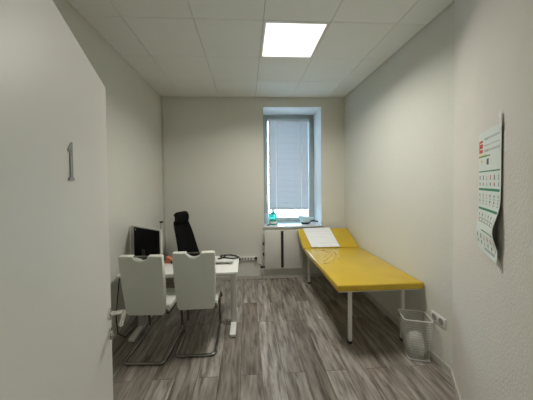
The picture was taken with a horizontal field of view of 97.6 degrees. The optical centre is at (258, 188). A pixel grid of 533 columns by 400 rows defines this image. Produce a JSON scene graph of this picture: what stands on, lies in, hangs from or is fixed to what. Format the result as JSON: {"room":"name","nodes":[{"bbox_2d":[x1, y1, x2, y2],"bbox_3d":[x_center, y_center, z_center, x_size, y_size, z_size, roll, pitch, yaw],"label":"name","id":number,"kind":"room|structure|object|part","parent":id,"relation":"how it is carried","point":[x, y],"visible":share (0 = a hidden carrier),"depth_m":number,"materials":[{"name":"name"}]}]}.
{"room":"examination room","nodes":[
{"label":"examination room","id":0,"kind":"room"},
{"bbox_2d":[53,0,163,337],"bbox_3d":[-1.576,0.074,1.083,0.200,3.145,5.726,-1,1,-3],"label":"wall","id":1,"kind":"structure","parent":0,"point":[133,107],"depth_m":2.72,"materials":[{"name":"paint"}]},
{"bbox_2d":[112,315,136,344],"bbox_3d":[-1.504,1.593,2.114,0.014,0.060,3.712,-1,1,-3],"label":"baseboard","id":2,"kind":"structure","parent":1,"relation":"attached to","point":[132,317],"depth_m":2.62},
{"bbox_2d":[161,96,344,277],"bbox_3d":[-0.046,-0.014,4.305,3.595,3.145,0.550,-1,1,-3],"label":"wall","id":3,"kind":"structure","parent":0,"point":[214,147],"depth_m":4.01,"materials":[{"name":"paint"}]},
{"bbox_2d":[162,96,166,252],"bbox_3d":[-1.585,-0.013,3.942,0.022,3.073,0.014,-1,1,-3],"label":"trim","id":4,"kind":"structure","parent":3,"relation":"attached to","point":[162,96],"depth_m":3.93,"materials":[{"name":"paint"}]},
{"bbox_2d":[165,273,324,281],"bbox_3d":[-0.039,1.534,4.056,3.145,0.060,0.014,-1,1,-3],"label":"baseboard","id":5,"kind":"structure","parent":3,"relation":"attached to","point":[311,274],"depth_m":4.06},
{"bbox_2d":[239,256,261,264],"bbox_3d":[-0.146,1.246,4.014,0.388,0.149,0.075,-1,1,-3],"label":"strip","id":6,"kind":"object","parent":3,"relation":"attached to","point":[245,257],"visible":1,"depth_m":4.01,"materials":[{"name":"white plastic"}]},
{"bbox_2d":[260,230,302,279],"bbox_3d":[0.392,1.138,4.028,0.734,0.845,0.096,-1,1,-3],"label":"radiator","id":7,"kind":"object","parent":3,"relation":"attached to","point":[283,249],"visible":0.9,"depth_m":3.99,"materials":[{"name":"metal"}]},
{"bbox_3d":[0.240,1.045,3.994,0.279,0.655,0.030,-1,1,-3],"label":"panel","id":8,"kind":"part","parent":7,"relation":"part of","materials":[{"name":"metal"}]},
{"bbox_3d":[0.592,1.041,4.013,0.335,0.655,0.030,-1,1,-3],"label":"panel","id":9,"kind":"part","parent":7,"relation":"part of","materials":[{"name":"metal"}]},
{"bbox_2d":[263,115,322,227],"bbox_3d":[0.577,-0.377,4.300,1.052,2.087,0.550,-1,1,-3],"label":"window","id":10,"kind":"structure","parent":3,"relation":"in","point":[281,221],"depth_m":4.49,"materials":[{"name":"plastic"}]},
{"bbox_2d":[269,209,276,224],"bbox_3d":[0.261,0.513,4.231,0.154,0.272,0.154,-1,1,-3],"label":"bottle","id":11,"kind":"object","parent":10,"relation":"on","point":[273,221],"visible":0.97,"depth_m":4.18,"materials":[{"name":"teal plastic"}]},
{"bbox_2d":[268,119,308,209],"bbox_3d":[0.566,-0.457,4.431,0.780,1.710,0.042,-1,1,-3],"label":"blind","id":12,"kind":"object","parent":10,"relation":"attached to","point":[287,139],"visible":1,"depth_m":4.44,"materials":[{"name":"silver metal"}]},
{"bbox_3d":[0.591,0.654,4.289,1.052,0.020,0.482,-1,1,-3],"label":"sill","id":13,"kind":"part","parent":10,"relation":"part of","materials":[{"name":"stone"}]},
{"bbox_2d":[298,215,317,223],"bbox_3d":[0.893,0.564,4.261,0.358,0.154,0.170,-1,1,4],"label":"basin","id":14,"kind":"object","parent":10,"relation":"on","point":[303,219],"visible":0.99,"depth_m":4.21,"materials":[{"name":"ceramic"}]},
{"bbox_3d":[0.859,0.549,4.263,0.290,0.122,0.170,-1,1,4],"label":"bowl","id":15,"kind":"part","parent":14,"relation":"part of","materials":[{"name":"ceramic"}]},
{"bbox_2d":[67,0,453,97],"bbox_3d":[0.096,-1.584,1.236,3.595,0.150,5.926,-1,1,-3],"label":"ceiling","id":16,"kind":"structure","parent":0,"point":[185,48],"depth_m":2.39,"materials":[{"name":"tile"}]},
{"bbox_2d":[260,20,330,58],"bbox_3d":[0.336,-1.543,2.441,0.620,0.014,0.620,-1,1,-3],"label":"recessed light","id":17,"kind":"object","parent":16,"relation":"in","point":[280,39],"visible":0.99,"depth_m":2.38,"materials":[{"name":"white plastic"}]},
{"bbox_2d":[112,277,456,399],"bbox_3d":[0.132,1.683,1.308,3.595,0.120,5.926,-1,1,-3],"label":"floor","id":18,"kind":"structure","parent":0,"point":[290,342],"depth_m":2.27,"materials":[{"name":"grey laminate"}]},
{"bbox_2d":[118,254,183,365],"bbox_3d":[-1.064,1.105,2.381,0.401,1.017,0.559,-1,1,0],"label":"chair","id":19,"kind":"object","parent":18,"relation":"on","point":[145,292],"visible":0.91,"depth_m":2.14,"materials":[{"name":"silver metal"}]},
{"bbox_3d":[-1.066,0.897,2.164,0.398,0.591,0.135,-1,1,0],"label":"backrest","id":20,"kind":"part","parent":19,"relation":"part of","materials":[{"name":"white plastic"}]},
{"bbox_3d":[-1.061,1.375,2.392,0.401,0.477,0.549,-1,1,0],"label":"frame","id":21,"kind":"part","parent":19,"relation":"part of","materials":[{"name":"silver metal"}]},
{"bbox_3d":[-1.063,1.153,2.439,0.400,0.080,0.424,-1,1,0],"label":"seat","id":22,"kind":"part","parent":19,"relation":"part of","materials":[{"name":"white plastic"}]},
{"bbox_2d":[116,255,238,341],"bbox_3d":[-0.862,1.242,2.732,1.254,0.720,0.578,-1,1,-3],"label":"desk","id":23,"kind":"object","parent":18,"relation":"on","point":[222,269],"visible":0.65,"depth_m":2.67,"materials":[{"name":"laminate"}]},
{"bbox_2d":[116,278,136,337],"bbox_3d":[-1.448,1.266,2.561,0.028,0.693,0.294,0,1,11],"label":"cable","id":24,"kind":"object","parent":23,"relation":"hanging from","point":[119,278],"visible":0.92,"depth_m":2.43,"materials":[{"name":"rubber"}]},
{"bbox_3d":[-1.356,1.245,2.705,0.068,0.652,0.090,-1,1,-3],"label":"leg","id":25,"kind":"part","parent":23,"relation":"part of","materials":[{"name":"white metal"}]},
{"bbox_2d":[131,225,162,259],"bbox_3d":[-1.291,0.664,2.661,0.594,0.450,0.170,0,1,33],"label":"monitor","id":26,"kind":"object","parent":23,"relation":"on","point":[145,241],"visible":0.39,"depth_m":2.62,"materials":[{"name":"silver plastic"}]},
{"bbox_2d":[163,253,172,263],"bbox_3d":[-1.081,0.833,2.783,0.177,0.101,0.077,0,1,8],"label":"tape dispenser","id":27,"kind":"object","parent":23,"relation":"on","point":[167,259],"visible":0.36,"depth_m":2.76,"materials":[{"name":"orange plastic"}]},
{"bbox_2d":[215,259,233,263],"bbox_3d":[-0.509,0.859,2.762,0.420,0.038,0.130,-1,1,-2],"label":"keyboard","id":28,"kind":"object","parent":23,"relation":"on","point":[229,261],"visible":0.56,"depth_m":2.71,"materials":[{"name":"white plastic"}]},
{"bbox_2d":[218,254,238,259],"bbox_3d":[-0.379,0.855,2.922,0.270,0.040,0.167,-1,1,-3],"label":"stethoscope","id":29,"kind":"object","parent":23,"relation":"on","point":[223,255],"visible":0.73,"depth_m":2.90,"materials":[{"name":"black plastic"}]},
{"bbox_3d":[-0.299,1.232,2.760,0.068,0.652,0.090,-1,1,-3],"label":"leg","id":30,"kind":"part","parent":23,"relation":"part of","materials":[{"name":"white metal"}]},
{"bbox_2d":[172,250,220,358],"bbox_3d":[-0.629,1.098,2.474,0.401,1.017,0.559,-1,1,-4],"label":"chair","id":31,"kind":"object","parent":18,"relation":"on","point":[196,287],"visible":1,"depth_m":2.23,"materials":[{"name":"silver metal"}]},
{"bbox_3d":[-0.617,0.890,2.258,0.398,0.591,0.135,-1,1,-4],"label":"backrest","id":32,"kind":"part","parent":31,"relation":"part of","materials":[{"name":"white plastic"}]},
{"bbox_3d":[-0.626,1.368,2.485,0.401,0.477,0.549,-1,1,-4],"label":"frame","id":33,"kind":"part","parent":31,"relation":"part of","materials":[{"name":"silver metal"}]},
{"bbox_3d":[-0.633,1.146,2.532,0.400,0.080,0.424,-1,1,-4],"label":"seat","id":34,"kind":"part","parent":31,"relation":"part of","materials":[{"name":"white plastic"}]},
{"bbox_2d":[173,211,221,296],"bbox_3d":[-0.896,0.963,3.395,0.688,1.250,0.620,0,1,19],"label":"office chair","id":35,"kind":"object","parent":18,"relation":"on","point":[185,239],"visible":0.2,"depth_m":3.47,"materials":[{"name":"black fabric"}]},
{"bbox_3d":[-1.102,0.778,3.461,0.257,0.635,0.500,0,1,19],"label":"backrest","id":36,"kind":"part","parent":35,"relation":"part of","materials":[{"name":"black fabric"}]},
{"bbox_2d":[297,228,423,343],"bbox_3d":[1.137,1.133,3.134,0.870,0.877,1.766,-1,1,-3],"label":"examination table","id":37,"kind":"object","parent":18,"relation":"on","point":[356,269],"visible":0.94,"depth_m":2.60,"materials":[{"name":"yellow leather"}]},
{"bbox_3d":[0.826,1.259,3.836,0.034,0.560,0.034,-1,1,-3],"label":"leg","id":38,"kind":"part","parent":37,"relation":"part of","materials":[{"name":"white metal"}]},
{"bbox_2d":[303,227,339,246],"bbox_3d":[0.989,0.774,3.770,0.470,0.213,0.471,-1,1,-3],"label":"paper sheet","id":39,"kind":"object","parent":37,"relation":"on","point":[317,237],"visible":1,"depth_m":3.74,"materials":[{"name":"white paper"}]},
{"bbox_2d":[318,249,338,263],"bbox_3d":[0.945,0.899,3.140,0.268,0.008,0.640,0,1,7],"label":"cord","id":40,"kind":"object","parent":37,"relation":"on","point":[318,249],"visible":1,"depth_m":3.23,"materials":[{"name":"yellow plastic"}]},
{"bbox_3d":[0.937,1.290,2.397,0.034,0.560,0.034,-1,1,-3],"label":"leg","id":41,"kind":"part","parent":37,"relation":"part of","materials":[{"name":"white metal"}]},
{"bbox_3d":[1.151,0.940,2.893,0.862,0.068,1.286,-1,1,-3],"label":"mattress","id":42,"kind":"part","parent":37,"relation":"part of","materials":[{"name":"yellow leather"}]},
{"bbox_3d":[1.142,0.985,3.071,0.822,0.032,1.581,-1,1,-3],"label":"bed frame","id":43,"kind":"part","parent":37,"relation":"part of","materials":[{"name":"white metal"}]},
{"bbox_3d":[1.494,1.283,2.427,0.034,0.560,0.034,-1,1,-3],"label":"leg","id":44,"kind":"part","parent":37,"relation":"part of","materials":[{"name":"white metal"}]},
{"bbox_2d":[397,308,432,361],"bbox_3d":[1.488,1.394,2.226,0.249,0.384,0.206,0,1,13],"label":"waste bin","id":45,"kind":"object","parent":18,"relation":"on","point":[398,309],"visible":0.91,"depth_m":2.17,"materials":[{"name":"silver metal"}]},
{"bbox_2d":[405,330,425,356],"bbox_3d":[1.496,1.461,2.228,0.167,0.236,0.139,0,1,13],"label":"bag","id":46,"kind":"object","parent":45,"relation":"in","point":[414,340],"visible":0.96,"depth_m":2.19,"materials":[{"name":"white plastic"}]},
{"bbox_2d":[344,0,454,367],"bbox_3d":[1.696,-0.006,3.037,0.250,3.145,2.166,-1,1,-3],"label":"wall","id":47,"kind":"structure","parent":0,"point":[399,120],"depth_m":2.44,"materials":[{"name":"paint"}]},
{"bbox_2d":[362,292,451,374],"bbox_3d":[1.581,1.538,3.057,0.014,0.060,2.152,-1,1,-3],"label":"baseboard","id":48,"kind":"structure","parent":47,"relation":"attached to","point":[432,355],"depth_m":2.54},
{"bbox_2d":[431,310,445,328],"bbox_3d":[1.626,1.183,2.114,0.014,0.084,0.160,-1,1,-3],"label":"wall outlet","id":49,"kind":"object","parent":47,"relation":"attached to","point":[441,321],"visible":0.99,"depth_m":2.10,"materials":[{"name":"white plastic"}]},
{"bbox_2d":[431,313,436,320],"bbox_3d":[1.620,1.182,2.152,0.004,0.068,0.068,-1,1,-3],"label":"socket","id":50,"kind":"object","parent":49,"relation":"attached to","point":[433,315],"depth_m":2.15,"materials":[{"name":"white plastic"}]},
{"bbox_2d":[438,317,443,325],"bbox_3d":[1.624,1.184,2.076,0.004,0.068,0.068,-1,1,-3],"label":"socket","id":51,"kind":"object","parent":49,"relation":"attached to","point":[440,319],"depth_m":2.07,"materials":[{"name":"white plastic"}]},
{"bbox_2d":[452,0,532,399],"bbox_3d":[1.298,0.044,0.951,1.263,3.145,1.960,-1,1,-3],"label":"wall","id":52,"kind":"structure","parent":0,"point":[492,318],"depth_m":1.16,"materials":[{"name":"paint"}]},
{"bbox_2d":[450,369,461,399],"bbox_3d":[1.171,1.584,1.177,0.014,0.060,1.850,0,1,30],"label":"baseboard","id":53,"kind":"structure","parent":52,"relation":"attached to","point":[454,383],"depth_m":1.84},
{"bbox_2d":[476,111,501,270],"bbox_3d":[1.191,0.010,1.214,0.028,0.742,0.347,0,2,34],"label":"poster","id":54,"kind":"object","parent":52,"relation":"attached to","point":[490,141],"visible":1,"depth_m":1.19,"materials":[{"name":"paper"}]},
{"bbox_3d":[-0.356,0.082,0.083,2.132,3.145,0.400,-1,1,-3],"label":"wall","id":55,"kind":"structure","parent":0,"visible":0},
{"bbox_2d":[0,0,126,399],"bbox_3d":[-0.528,0.585,0.718,0.116,2.104,0.874,-1,1,-22],"label":"door","id":56,"kind":"structure","parent":55,"relation":"in","point":[56,332],"depth_m":0.54,"materials":[{"name":"paint"}]},
{"bbox_3d":[-0.636,0.574,1.038,0.074,0.052,0.144,-1,1,-22],"label":"handle","id":57,"kind":"part","parent":56,"relation":"part of","materials":[{"name":"metal"}]},
{"label":"outside","id":58,"kind":"structure","parent":0,"visible":0},
{"bbox_2d":[268,205,305,217],"bbox_3d":[0.535,1.060,5.335,1.820,1.340,0.600,-1,1,-3],"label":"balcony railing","id":59,"kind":"object","parent":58,"point":[268,205],"visible":0.02,"depth_m":5.53,"materials":[{"name":"white metal"}]}
]}

